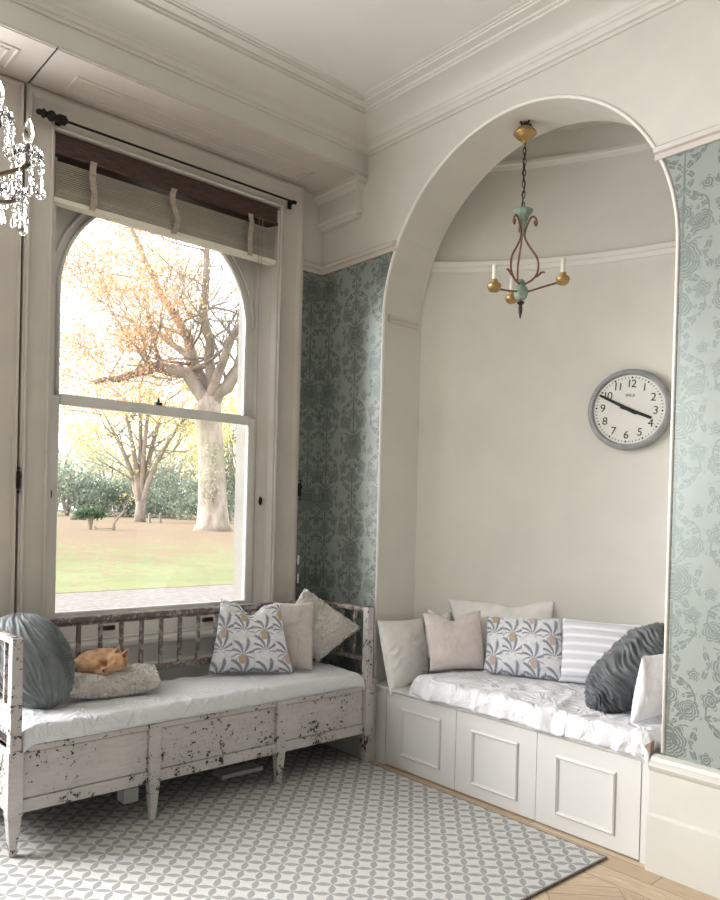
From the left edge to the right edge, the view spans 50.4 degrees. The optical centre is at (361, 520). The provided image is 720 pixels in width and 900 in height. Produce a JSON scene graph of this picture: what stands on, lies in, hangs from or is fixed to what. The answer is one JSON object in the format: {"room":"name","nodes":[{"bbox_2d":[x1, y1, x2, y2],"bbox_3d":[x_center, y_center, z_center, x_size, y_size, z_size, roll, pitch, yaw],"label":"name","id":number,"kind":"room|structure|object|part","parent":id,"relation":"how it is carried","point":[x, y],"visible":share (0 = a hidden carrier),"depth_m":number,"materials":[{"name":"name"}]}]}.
{"room":"living room","nodes":[
{"label":"living room","id":0,"kind":"room"},
{"bbox_2d":[295,270,321,599],"bbox_3d":[-0.374,-0.104,5.017,0.201,3.070,0.005,1,1,-42],"label":"wall","id":1,"kind":"structure","parent":0,"point":[312,283],"depth_m":5.02,"materials":[{"name":"paper"}]},
{"bbox_2d":[14,83,322,617],"bbox_3d":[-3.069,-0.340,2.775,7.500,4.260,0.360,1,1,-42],"label":"window frame","id":2,"kind":"structure","parent":1,"relation":"in","point":[313,239],"depth_m":4.01,"materials":[{"name":"beige paint"}]},
{"bbox_2d":[0,74,23,697],"bbox_3d":[-1.879,-0.365,3.638,0.464,3.582,0.050,1,1,-42],"label":"panel","id":3,"kind":"object","parent":2,"relation":"attached to","point":[10,239],"visible":0.65,"depth_m":3.75,"materials":[{"name":"paint"}]},
{"bbox_2d":[14,183,22,597],"bbox_3d":[-1.718,-0.371,3.810,0.006,3.566,0.008,1,1,-42],"label":"joint","id":4,"kind":"object","parent":3,"relation":"attached to","point":[22,183],"visible":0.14,"depth_m":3.81,"materials":[{"name":"black metal"}]},
{"bbox_2d":[45,138,54,617],"bbox_3d":[-1.616,-0.657,3.925,0.029,2.600,0.139,1,1,-25],"label":"shutter","id":5,"kind":"object","parent":2,"relation":"attached to","point":[54,138],"depth_m":3.87,"materials":[{"name":"paint"}]},
{"bbox_2d":[16,138,302,680],"bbox_3d":[-1.166,-0.283,4.485,1.756,3.400,0.417,1,1,-42],"label":"window","id":6,"kind":"structure","parent":2,"relation":"attached to","point":[253,286],"depth_m":4.79,"materials":[{"name":"paint"}]},
{"bbox_3d":[-1.152,0.662,4.411,1.388,0.043,0.175,1,1,-42],"label":"sill","id":7,"kind":"part","parent":6,"relation":"part of","materials":[{"name":"paint"}]},
{"bbox_3d":[-1.129,1.053,4.378,1.392,0.735,0.054,1,1,-42],"label":"apron panel","id":8,"kind":"part","parent":6,"relation":"part of","materials":[{"name":"paint"}]},
{"bbox_3d":[-1.176,-0.012,4.447,1.278,1.310,0.046,1,1,-42],"label":"sash","id":9,"kind":"part","parent":6,"relation":"part of","materials":[{"name":"paint"}]},
{"bbox_3d":[-1.173,-1.300,4.466,1.320,1.365,0.035,1,1,-42],"label":"sash","id":10,"kind":"part","parent":6,"relation":"part of","materials":[{"name":"paint"}]},
{"bbox_2d":[54,132,277,272],"bbox_3d":[-1.061,-1.745,4.347,1.384,0.433,0.130,1,1,-42],"label":"blind","id":11,"kind":"object","parent":2,"relation":"attached to","point":[92,180],"visible":0.86,"depth_m":4.26,"materials":[{"name":"beige wood"}]},
{"bbox_3d":[-1.063,-1.622,4.340,1.366,0.026,0.062,1,1,-42],"label":"rail","id":12,"kind":"part","parent":11,"relation":"part of","materials":[{"name":"beige wood"}]},
{"bbox_3d":[-0.620,-1.687,4.681,0.029,0.330,0.004,1,1,-42],"label":"pull cord","id":13,"kind":"part","parent":11,"relation":"part of","materials":[{"name":"white fabric"}]},
{"bbox_2d":[36,108,296,209],"bbox_3d":[-1.011,-1.999,4.275,1.581,0.056,0.080,1,1,-42],"label":"curtain rod","id":14,"kind":"object","parent":2,"relation":"attached to","point":[59,119],"visible":1,"depth_m":4.04,"materials":[{"name":"black metal"}]},
{"bbox_3d":[-0.995,-1.998,4.269,1.550,0.016,0.013,1,1,-42],"label":"rod","id":15,"kind":"part","parent":14,"relation":"part of","materials":[{"name":"black metal"}]},
{"bbox_2d":[0,0,366,173],"bbox_3d":[-2.852,-2.320,2.455,7.356,0.282,0.424,1,1,-42],"label":"trim","id":16,"kind":"structure","parent":2,"relation":"attached to","point":[12,13],"depth_m":3.85,"materials":[{"name":"paint"}]},
{"bbox_2d":[0,20,56,85],"bbox_3d":[-3.563,-2.184,1.819,5.452,0.026,0.436,1,1,-42],"label":"soffit panel","id":17,"kind":"object","parent":16,"relation":"attached to","point":[23,53],"visible":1,"depth_m":3.50,"materials":[{"name":"paint"}]},
{"bbox_2d":[28,48,57,82],"bbox_3d":[-1.527,-2.158,3.640,0.010,0.004,0.424,1,1,-42],"label":"joint","id":18,"kind":"object","parent":16,"relation":"attached to","point":[56,48],"visible":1,"depth_m":3.62,"materials":[{"name":"black"}]},
{"bbox_2d":[10,0,366,156],"bbox_3d":[-2.610,-2.370,2.184,7.356,0.167,0.300,1,1,-42],"label":"crown molding","id":19,"kind":"structure","parent":16,"relation":"attached to","point":[178,37],"depth_m":3.89,"materials":[{"name":"paint"}]},
{"bbox_2d":[29,45,367,193],"bbox_3d":[-0.812,-2.145,4.269,1.894,0.026,0.436,1,1,-42],"label":"soffit panel","id":20,"kind":"object","parent":16,"relation":"attached to","point":[68,73],"visible":0.96,"depth_m":4.08,"materials":[{"name":"paint"}]},
{"bbox_2d":[252,210,279,614],"bbox_3d":[-0.598,-0.643,4.831,0.142,2.600,0.028,2,1,29],"label":"shutter","id":21,"kind":"object","parent":2,"relation":"attached to","point":[261,396],"depth_m":4.82,"materials":[{"name":"paint"}]},
{"bbox_2d":[183,0,522,93],"bbox_3d":[-0.573,-2.427,0.144,7.685,0.100,7.500,1,1,-42],"label":"ceiling","id":22,"kind":"structure","parent":0,"point":[362,45],"depth_m":3.73,"materials":[{"name":"paint"}]},
{"bbox_2d":[0,81,45,235],"bbox_3d":[-1.313,-1.670,2.283,0.720,1.499,0.753,1,1,-42],"label":"chandelier","id":23,"kind":"object","parent":22,"relation":"hanging from","point":[28,155],"visible":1,"depth_m":2.35,"materials":[{"name":"glass"}]},
{"bbox_3d":[-1.131,-1.335,2.387,0.034,0.084,0.034,1,1,-42],"label":"candle bulb","id":24,"kind":"part","parent":23,"relation":"part of","materials":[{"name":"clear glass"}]},
{"bbox_3d":[-1.244,-1.061,2.447,0.013,0.052,0.300,2,1,28],"label":"arm","id":25,"kind":"part","parent":23,"relation":"part of","materials":[{"name":"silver metal"}]},
{"bbox_3d":[-1.171,-1.178,2.575,0.034,0.084,0.034,1,1,-42],"label":"candle bulb","id":26,"kind":"part","parent":23,"relation":"part of","materials":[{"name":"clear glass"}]},
{"bbox_3d":[-1.151,-1.056,2.296,0.300,0.052,0.013,1,1,-2],"label":"arm","id":27,"kind":"part","parent":23,"relation":"part of","materials":[{"name":"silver metal"}]},
{"bbox_3d":[-1.000,-1.171,2.299,0.034,0.084,0.034,1,1,-42],"label":"candle bulb","id":28,"kind":"part","parent":23,"relation":"part of","materials":[{"name":"clear glass"}]},
{"bbox_2d":[315,0,719,769],"bbox_3d":[2.125,-0.408,2.614,0.329,3.860,7.500,1,1,-42],"label":"wall","id":29,"kind":"structure","parent":0,"point":[663,71],"depth_m":4.20,"materials":[{"name":"beige paint"}]},
{"bbox_2d":[313,174,367,232],"bbox_3d":[-0.143,-2.013,4.872,0.088,0.231,0.431,1,1,-42],"label":"corbel","id":30,"kind":"object","parent":29,"relation":"attached to","point":[339,204],"visible":1,"depth_m":4.85,"materials":[{"name":"paint"}]},
{"bbox_2d":[303,240,396,275],"bbox_3d":[-0.098,-1.644,4.739,0.190,0.059,0.708,1,1,-42],"label":"rail","id":31,"kind":"object","parent":29,"relation":"attached to","point":[388,247],"visible":0.86,"depth_m":4.82,"materials":[{"name":"paint"}]},
{"bbox_2d":[322,675,377,761],"bbox_3d":[-0.142,1.193,4.842,0.058,0.492,0.640,1,1,-42],"label":"baseboard","id":32,"kind":"structure","parent":29,"relation":"attached to","point":[350,745],"depth_m":4.67,"materials":[{"name":"paint"}]},
{"bbox_2d":[388,314,418,328],"bbox_3d":[0.259,-1.228,4.715,0.250,0.045,0.022,1,1,-42],"label":"trim","id":33,"kind":"structure","parent":29,"relation":"attached to","point":[394,319],"depth_m":4.71,"materials":[{"name":"paint"}]},
{"bbox_2d":[364,0,686,157],"bbox_3d":[2.176,-2.250,2.112,0.300,0.167,6.776,1,1,-42],"label":"crown molding","id":34,"kind":"structure","parent":29,"relation":"attached to","point":[529,38],"depth_m":3.83,"materials":[{"name":"paint"}]},
{"bbox_2d":[373,94,679,753],"bbox_3d":[0.723,-0.575,3.943,0.018,3.092,1.843,1,1,-42],"label":"trim","id":35,"kind":"structure","parent":29,"relation":"attached to","point":[632,121],"depth_m":3.35,"materials":[{"name":"white paint"}]},
{"bbox_2d":[487,120,569,318],"bbox_3d":[0.833,-1.591,4.021,0.424,1.037,0.427,1,1,-42],"label":"pendant light","id":36,"kind":"object","parent":29,"relation":"hanging from","point":[525,132],"visible":1,"depth_m":4.03,"materials":[{"name":"brown metal"}]},
{"bbox_3d":[0.750,-1.204,3.982,0.186,0.031,0.010,1,1,-40],"label":"arm","id":37,"kind":"part","parent":36,"relation":"part of","materials":[{"name":"orange metal"}]},
{"bbox_3d":[0.860,-1.830,4.053,0.021,0.362,0.021,1,1,-42],"label":"chain","id":38,"kind":"part","parent":36,"relation":"part of","materials":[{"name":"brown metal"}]},
{"bbox_3d":[0.960,-1.231,4.019,0.187,0.053,0.010,2,1,20],"label":"arm","id":39,"kind":"part","parent":36,"relation":"part of","materials":[{"name":"orange metal"}]},
{"bbox_2d":[414,122,675,673],"bbox_3d":[1.399,-0.439,4.272,0.792,3.845,2.238,1,1,-42],"label":"wall niche","id":40,"kind":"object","parent":29,"relation":"in","point":[520,502],"visible":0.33,"depth_m":4.69,"materials":[{"name":"paint"}]},
{"bbox_2d":[430,240,675,272],"bbox_3d":[1.479,-1.569,4.362,2.364,0.067,0.325,2,1,30],"label":"rail","id":41,"kind":"object","parent":40,"relation":"attached to","point":[668,247],"visible":0.75,"depth_m":4.64,"materials":[{"name":"white paint"}]},
{"bbox_2d":[588,369,670,450],"bbox_3d":[1.560,-0.648,4.463,0.472,0.472,0.062,2,1,31],"label":"wall clock","id":42,"kind":"object","parent":40,"relation":"attached to","point":[630,409],"visible":0.99,"depth_m":4.45,"materials":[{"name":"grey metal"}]},
{"bbox_2d":[490,140,651,171],"bbox_3d":[1.497,-2.186,4.358,2.364,0.050,0.317,2,1,30],"label":"crown molding","id":43,"kind":"structure","parent":29,"relation":"attached to","point":[641,145],"depth_m":4.62,"materials":[{"name":"white paint"}]},
{"bbox_2d":[645,753,719,898],"bbox_3d":[2.835,1.307,1.498,0.058,0.492,4.802,1,1,-42],"label":"baseboard","id":44,"kind":"structure","parent":29,"relation":"attached to","point":[683,814],"depth_m":3.16,"materials":[{"name":"paint"}]},
{"bbox_2d":[653,124,719,161],"bbox_3d":[2.890,-1.531,1.499,0.034,0.059,4.875,1,1,-42],"label":"rail","id":45,"kind":"object","parent":29,"relation":"attached to","point":[709,135],"visible":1,"depth_m":3.21,"materials":[{"name":"paint"}]},
{"bbox_2d":[370,761,719,899],"bbox_3d":[-0.155,1.531,0.450,8.800,0.080,7.200,1,1,-42],"label":"floor","id":46,"kind":"structure","parent":0,"point":[620,876],"depth_m":3.17,"materials":[{"name":"brown wood"}]},
{"bbox_2d":[0,743,606,899],"bbox_3d":[-0.861,1.435,3.192,3.167,0.010,2.287,1,1,-41],"label":"rug","id":47,"kind":"object","parent":46,"relation":"on","point":[337,825],"visible":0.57,"depth_m":3.40,"materials":[{"name":"grey fabric"}]},
{"bbox_2d":[117,786,138,803],"bbox_3d":[-1.182,1.377,3.869,0.080,0.073,0.080,1,1,-42],"label":"tin","id":48,"kind":"object","parent":47,"relation":"on","point":[129,795],"visible":0.76,"depth_m":3.84,"materials":[{"name":"white metal"}]},
{"bbox_2d":[0,599,373,857],"bbox_3d":[-0.876,0.957,4.066,2.062,0.923,0.543,1,1,-42],"label":"bench","id":49,"kind":"object","parent":47,"relation":"on","point":[47,774],"visible":0.7,"depth_m":3.77,"materials":[{"name":"paint"}]},
{"bbox_3d":[-1.626,1.097,3.402,0.036,0.265,0.421,1,1,-42],"label":"panel","id":50,"kind":"part","parent":49,"relation":"part of","materials":[{"name":"paint"}]},
{"bbox_3d":[-1.619,0.793,3.399,0.028,0.028,0.481,1,1,-42],"label":"rail","id":51,"kind":"part","parent":49,"relation":"part of","materials":[{"name":"paint"}]},
{"bbox_3d":[-1.605,0.499,3.388,0.044,0.028,0.501,1,1,-42],"label":"rail","id":52,"kind":"part","parent":49,"relation":"part of","materials":[{"name":"paint"}]},
{"bbox_3d":[-1.463,0.952,3.221,0.062,0.923,0.062,1,1,-42],"label":"leg","id":53,"kind":"part","parent":49,"relation":"part of","materials":[{"name":"paint"}]},
{"bbox_3d":[-1.230,1.084,3.437,0.569,0.192,0.013,1,1,-42],"label":"panel","id":54,"kind":"part","parent":49,"relation":"part of","materials":[{"name":"paint"}]},
{"bbox_3d":[-1.229,1.098,3.435,0.577,0.281,0.026,1,1,-42],"label":"seat rail","id":55,"kind":"part","parent":49,"relation":"part of","materials":[{"name":"paint"}]},
{"bbox_3d":[-0.994,1.191,3.646,0.058,0.459,0.050,1,1,-42],"label":"leg","id":56,"kind":"part","parent":49,"relation":"part of","materials":[{"name":"paint"}]},
{"bbox_3d":[-1.025,0.512,4.240,2.040,0.045,0.048,1,1,-42],"label":"rail","id":57,"kind":"part","parent":49,"relation":"part of","materials":[{"name":"paint"}]},
{"bbox_3d":[-1.032,0.796,4.243,2.000,0.033,0.032,1,1,-42],"label":"rail","id":58,"kind":"part","parent":49,"relation":"part of","materials":[{"name":"paint"}]},
{"bbox_2d":[0,660,364,751],"bbox_3d":[-0.858,0.925,4.047,1.940,0.122,0.471,1,1,-42],"label":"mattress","id":59,"kind":"object","parent":49,"relation":"on","point":[183,697],"visible":0.87,"depth_m":3.80,"materials":[{"name":"white fabric"}]},
{"bbox_2d":[0,613,75,709],"bbox_3d":[-1.527,0.646,3.532,0.419,0.441,0.214,1,1,1],"label":"cushion","id":60,"kind":"object","parent":59,"relation":"on","point":[48,660],"visible":0.82,"depth_m":3.47,"materials":[{"name":"grey fabric"}]},
{"bbox_2d":[69,663,160,698],"bbox_3d":[-1.240,0.790,3.836,0.508,0.146,0.292,1,1,-34],"label":"cushion","id":61,"kind":"object","parent":59,"relation":"on","point":[136,678],"visible":0.8,"depth_m":3.71,"materials":[{"name":"beige fabric"}]},
{"bbox_2d":[74,645,128,675],"bbox_3d":[-1.286,0.688,3.763,0.247,0.156,0.266,1,1,-42],"label":"cat","id":62,"kind":"object","parent":61,"relation":"on","point":[103,661],"visible":0.95,"depth_m":3.71},
{"bbox_2d":[208,599,293,673],"bbox_3d":[-0.626,0.657,4.355,0.482,0.408,0.174,1,1,-11],"label":"cushion","id":63,"kind":"object","parent":59,"relation":"on","point":[244,642],"visible":1,"depth_m":4.31,"materials":[{"name":"white fabric"}]},
{"bbox_2d":[273,603,313,669],"bbox_3d":[-0.409,0.673,4.509,0.277,0.383,0.134,2,1,12],"label":"cushion","id":64,"kind":"object","parent":59,"relation":"on","point":[297,619],"visible":0.67,"depth_m":4.47,"materials":[{"name":"beige fabric"}]},
{"bbox_2d":[295,588,360,661],"bbox_3d":[-0.250,0.629,4.614,0.496,0.440,0.145,1,1,-8],"label":"cushion","id":65,"kind":"object","parent":59,"relation":"on","point":[331,628],"visible":0.63,"depth_m":4.59,"materials":[{"name":"beige fabric"}]},
{"bbox_3d":[-0.720,1.091,3.891,0.668,0.192,0.013,1,1,-42],"label":"panel","id":66,"kind":"part","parent":49,"relation":"part of","materials":[{"name":"paint"}]},
{"bbox_3d":[-0.719,1.106,3.890,0.676,0.281,0.026,1,1,-42],"label":"seat rail","id":67,"kind":"part","parent":49,"relation":"part of","materials":[{"name":"paint"}]},
{"bbox_3d":[-0.447,1.199,4.133,0.058,0.459,0.050,1,1,-42],"label":"leg","id":68,"kind":"part","parent":49,"relation":"part of","materials":[{"name":"paint"}]},
{"bbox_3d":[-0.210,1.113,4.343,0.573,0.281,0.026,1,1,-42],"label":"seat rail","id":69,"kind":"part","parent":49,"relation":"part of","materials":[{"name":"paint"}]},
{"bbox_3d":[-0.211,1.098,4.345,0.565,0.192,0.013,1,1,-42],"label":"panel","id":70,"kind":"part","parent":49,"relation":"part of","materials":[{"name":"paint"}]},
{"bbox_3d":[-0.125,0.815,4.729,0.028,0.028,0.481,1,1,-42],"label":"rail","id":71,"kind":"part","parent":49,"relation":"part of","materials":[{"name":"paint"}]},
{"bbox_3d":[-0.111,0.520,4.718,0.044,0.028,0.501,1,1,-42],"label":"rail","id":72,"kind":"part","parent":49,"relation":"part of","materials":[{"name":"paint"}]},
{"bbox_3d":[0.031,0.973,4.551,0.062,0.923,0.062,1,1,-42],"label":"leg","id":73,"kind":"part","parent":49,"relation":"part of","materials":[{"name":"paint"}]},
{"bbox_2d":[213,762,262,779],"bbox_3d":[-0.697,1.407,4.316,0.270,0.024,0.100,1,1,-42],"label":"tray","id":74,"kind":"object","parent":47,"relation":"on","point":[247,768],"visible":1,"depth_m":4.29,"materials":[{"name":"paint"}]},
{"bbox_2d":[375,681,662,863],"bbox_3d":[1.176,1.245,4.228,1.138,0.468,2.087,1,1,-42],"label":"built-in bench","id":75,"kind":"object","parent":46,"relation":"on","point":[598,795],"visible":0.5,"depth_m":3.81,"materials":[{"name":"paint"}]},
{"bbox_2d":[377,618,428,695],"bbox_3d":[0.268,0.812,4.649,0.400,0.440,0.162,1,1,-42],"label":"cushion","id":76,"kind":"object","parent":75,"relation":"on","point":[403,644],"visible":0.99,"depth_m":4.58,"materials":[{"name":"white fabric"}]},
{"bbox_3d":[0.327,1.230,4.335,0.012,0.284,0.314,1,1,-42],"label":"panel moulding","id":77,"kind":"part","parent":75,"relation":"part of","materials":[{"name":"paint"}]},
{"bbox_3d":[0.331,1.232,4.350,0.014,0.434,0.543,1,1,-42],"label":"panel","id":78,"kind":"part","parent":75,"relation":"part of","materials":[{"name":"paint"}]},
{"bbox_2d":[425,608,450,659],"bbox_3d":[0.462,0.717,4.789,0.198,0.325,0.133,1,1,1],"label":"cushion","id":79,"kind":"object","parent":75,"relation":"on","point":[447,615],"visible":0.16,"depth_m":4.81,"materials":[{"name":"white fabric"}]},
{"bbox_3d":[0.677,1.253,3.942,0.012,0.298,0.309,1,1,-42],"label":"panel moulding","id":80,"kind":"part","parent":75,"relation":"part of","materials":[{"name":"paint"}]},
{"bbox_3d":[0.686,1.246,3.950,0.014,0.434,0.520,1,1,-42],"label":"panel","id":81,"kind":"part","parent":75,"relation":"part of","materials":[{"name":"paint"}]},
{"bbox_3d":[1.182,1.020,4.225,1.138,0.018,2.087,1,1,-42],"label":"lid","id":82,"kind":"part","parent":75,"relation":"part of","materials":[{"name":"paint"}]},
{"bbox_2d":[408,669,661,764],"bbox_3d":[1.153,0.969,4.197,1.128,0.143,1.475,1,1,-42],"label":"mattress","id":83,"kind":"object","parent":75,"relation":"on","point":[557,708],"visible":0.72,"depth_m":3.86,"materials":[{"name":"white fabric"}]},
{"bbox_2d":[423,611,484,670],"bbox_3d":[0.558,0.713,4.564,0.376,0.343,0.180,1,1,-12],"label":"cushion","id":84,"kind":"object","parent":83,"relation":"on","point":[457,644],"visible":1,"depth_m":4.51,"materials":[{"name":"fabric"}]},
{"bbox_2d":[448,599,554,656],"bbox_3d":[0.849,0.680,4.699,0.682,0.400,0.186,2,1,15],"label":"cushion","id":85,"kind":"object","parent":83,"relation":"on","point":[540,610],"visible":0.32,"depth_m":4.69,"materials":[{"name":"white fabric"}]},
{"bbox_2d":[483,616,569,682],"bbox_3d":[0.959,0.730,4.443,0.522,0.342,0.192,2,1,28],"label":"cushion","id":86,"kind":"object","parent":83,"relation":"on","point":[532,648],"visible":0.99,"depth_m":4.40,"materials":[{"name":"white fabric"}]},
{"bbox_2d":[558,618,644,682],"bbox_3d":[1.332,0.738,4.259,0.480,0.340,0.204,2,1,28],"label":"cushion","id":87,"kind":"object","parent":83,"relation":"on","point":[584,643],"visible":0.51,"depth_m":4.26,"materials":[{"name":"white fabric"}]},
{"bbox_2d":[583,622,664,713],"bbox_3d":[1.329,0.732,3.764,0.468,0.484,0.402,1,1,-42],"label":"cushion","id":88,"kind":"object","parent":83,"relation":"on","point":[610,683],"visible":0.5,"depth_m":3.64,"materials":[{"name":"grey fabric"}]},
{"bbox_2d":[631,654,663,722],"bbox_3d":[1.389,0.755,3.549,0.396,0.325,0.131,1,1,-35],"label":"cushion","id":89,"kind":"object","parent":83,"relation":"on","point":[648,693],"visible":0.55,"depth_m":3.44,"materials":[{"name":"white fabric"}]},
{"bbox_3d":[1.240,0.985,3.317,0.037,0.072,0.043,1,1,-42],"label":"mattress corner","id":90,"kind":"part","parent":83,"relation":"part of","materials":[{"name":"white fabric"}]},
{"bbox_3d":[1.028,1.265,3.546,0.012,0.290,0.321,1,1,-42],"label":"panel moulding","id":91,"kind":"part","parent":75,"relation":"part of","materials":[{"name":"paint"}]},
{"bbox_3d":[1.041,1.259,3.552,0.014,0.434,0.543,1,1,-42],"label":"panel","id":92,"kind":"part","parent":75,"relation":"part of","materials":[{"name":"paint"}]},
{"bbox_2d":[544,121,613,133],"bbox_3d":[1.447,-2.390,4.249,0.792,0.060,2.238,1,1,-42],"label":"ceiling","id":93,"kind":"structure","parent":0,"point":[587,124],"depth_m":4.59,"materials":[{"name":"paint"}]},
{"label":"outside","id":94,"kind":"structure","parent":0,"visible":0},
{"bbox_2d":[55,584,232,611],"bbox_3d":[5.517,1.348,16.339,90.000,0.001,8.200,1,1,-42],"label":"gravel","id":95,"kind":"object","parent":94,"point":[92,600],"depth_m":11.83,"materials":[{"name":"grey gravel"}]},
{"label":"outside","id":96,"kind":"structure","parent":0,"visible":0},
{"bbox_2d":[55,510,233,592],"bbox_3d":[-3.066,0.134,68.852,147.000,0.739,82.703,1,1,-42],"label":"lawn","id":97,"kind":"structure","parent":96,"point":[168,553],"depth_m":19.22,"materials":[{"name":"green plant"}]},
{"bbox_2d":[69,514,76,519],"bbox_3d":[-16.555,-0.192,44.008,0.480,0.400,0.440,1,1,-42],"label":"boulder","id":98,"kind":"object","parent":97,"relation":"on","point":[70,517],"visible":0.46,"depth_m":43.84,"materials":[{"name":"grey stone"}]},
{"bbox_2d":[57,460,118,516],"bbox_3d":[-21.435,-2.212,55.559,7.058,5.073,7.006,2,1,11],"label":"evergreen shrub","id":99,"kind":"object","parent":97,"relation":"on","point":[88,498],"visible":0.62,"depth_m":55.85,"materials":[{"name":"green plant"}]},
{"bbox_2d":[72,505,108,529],"bbox_3d":[-9.785,-0.053,27.590,1.184,1.030,1.034,2,1,13],"label":"topiary bush","id":100,"kind":"object","parent":97,"relation":"on","point":[87,513],"visible":1,"depth_m":27.40,"materials":[{"name":"green plant"}]},
{"bbox_2d":[57,409,124,510],"bbox_3d":[-32.003,-6.312,79.863,14.132,10.940,14.537,1,1,-42],"label":"tree","id":101,"kind":"object","parent":97,"relation":"on","point":[72,441],"visible":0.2,"depth_m":79.56,"materials":[{"name":"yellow plant"}]},
{"bbox_2d":[57,473,133,516],"bbox_3d":[-20.446,-1.837,59.954,7.136,4.331,7.248,1,1,-42],"label":"evergreen shrub","id":102,"kind":"object","parent":97,"relation":"on","point":[115,478],"visible":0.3,"depth_m":58.82,"materials":[{"name":"green plant"}]},
{"bbox_2d":[94,526,112,529],"bbox_3d":[-9.190,0.326,27.311,0.733,0.300,0.077,1,1,0],"label":"rail","id":103,"kind":"object","parent":97,"relation":"on","point":[95,527],"visible":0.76,"depth_m":27.29,"materials":[{"name":"white wood"}]},
{"bbox_2d":[59,423,177,509],"bbox_3d":[-28.232,-5.857,84.868,16.039,10.496,15.589,1,1,-42],"label":"tree","id":104,"kind":"object","parent":97,"relation":"on","point":[121,468],"visible":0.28,"depth_m":82.40,"materials":[{"name":"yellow plant"}]},
{"bbox_2d":[108,499,130,530],"bbox_3d":[-8.588,-0.190,27.182,0.731,1.271,0.476,2,1,30],"label":"sapling","id":105,"kind":"object","parent":97,"relation":"on","point":[123,511],"visible":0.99,"depth_m":27.18,"materials":[{"name":"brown plant"}]},
{"bbox_2d":[97,458,187,517],"bbox_3d":[-16.747,-2.327,60.004,7.773,5.437,8.122,2,1,27],"label":"evergreen shrub","id":106,"kind":"object","parent":97,"relation":"on","point":[123,478],"visible":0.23,"depth_m":58.29,"materials":[{"name":"green plant"}]},
{"bbox_2d":[58,326,236,521],"bbox_3d":[-13.351,-5.425,43.061,13.593,11.211,9.100,1,1,-15],"label":"tree","id":107,"kind":"object","parent":97,"relation":"on","point":[140,477],"visible":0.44,"depth_m":42.80,"materials":[{"name":"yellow plant"}]},
{"bbox_2d":[59,218,238,531],"bbox_3d":[-6.986,-7.743,30.204,14.739,16.472,9.138,2,1,20],"label":"tree","id":108,"kind":"object","parent":97,"relation":"on","point":[212,512],"visible":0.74,"depth_m":29.40,"materials":[{"name":"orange plant"}]},
{"bbox_2d":[148,512,150,522],"bbox_3d":[-11.367,-0.127,41.007,0.185,0.670,0.185,1,1,-19],"label":"marker post","id":109,"kind":"object","parent":97,"relation":"on","point":[149,513],"visible":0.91,"depth_m":40.96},
{"bbox_2d":[103,416,197,513],"bbox_3d":[-21.186,-6.214,83.946,15.115,13.710,17.050,1,1,-42],"label":"tree","id":110,"kind":"object","parent":97,"relation":"on","point":[167,432],"visible":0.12,"depth_m":82.88,"materials":[{"name":"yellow plant"}]},
{"bbox_2d":[119,447,197,518],"bbox_3d":[-14.351,-2.484,57.962,8.377,6.347,8.131,1,1,-42],"label":"evergreen shrub","id":111,"kind":"object","parent":97,"relation":"on","point":[163,478],"visible":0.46,"depth_m":56.72,"materials":[{"name":"green plant"}]},
{"bbox_2d":[163,476,234,520],"bbox_3d":[-10.871,-1.590,53.712,5.434,4.077,4.873,1,1,-42],"label":"evergreen shrub","id":112,"kind":"object","parent":97,"relation":"on","point":[183,506],"visible":0.29,"depth_m":53.07,"materials":[{"name":"green plant"}]},
{"bbox_2d":[172,381,236,515],"bbox_3d":[-10.573,-6.275,66.025,10.160,12.428,10.534,2,1,28],"label":"tree","id":113,"kind":"object","parent":97,"relation":"on","point":[229,408],"visible":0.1,"depth_m":64.53,"materials":[{"name":"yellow plant"}]},
{"bbox_2d":[187,427,235,523],"bbox_3d":[-6.937,-2.421,46.057,5.889,6.454,5.969,2,1,14],"label":"evergreen shrub","id":114,"kind":"object","parent":97,"relation":"on","point":[231,479],"visible":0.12,"depth_m":45.28,"materials":[{"name":"green plant"}]}
]}

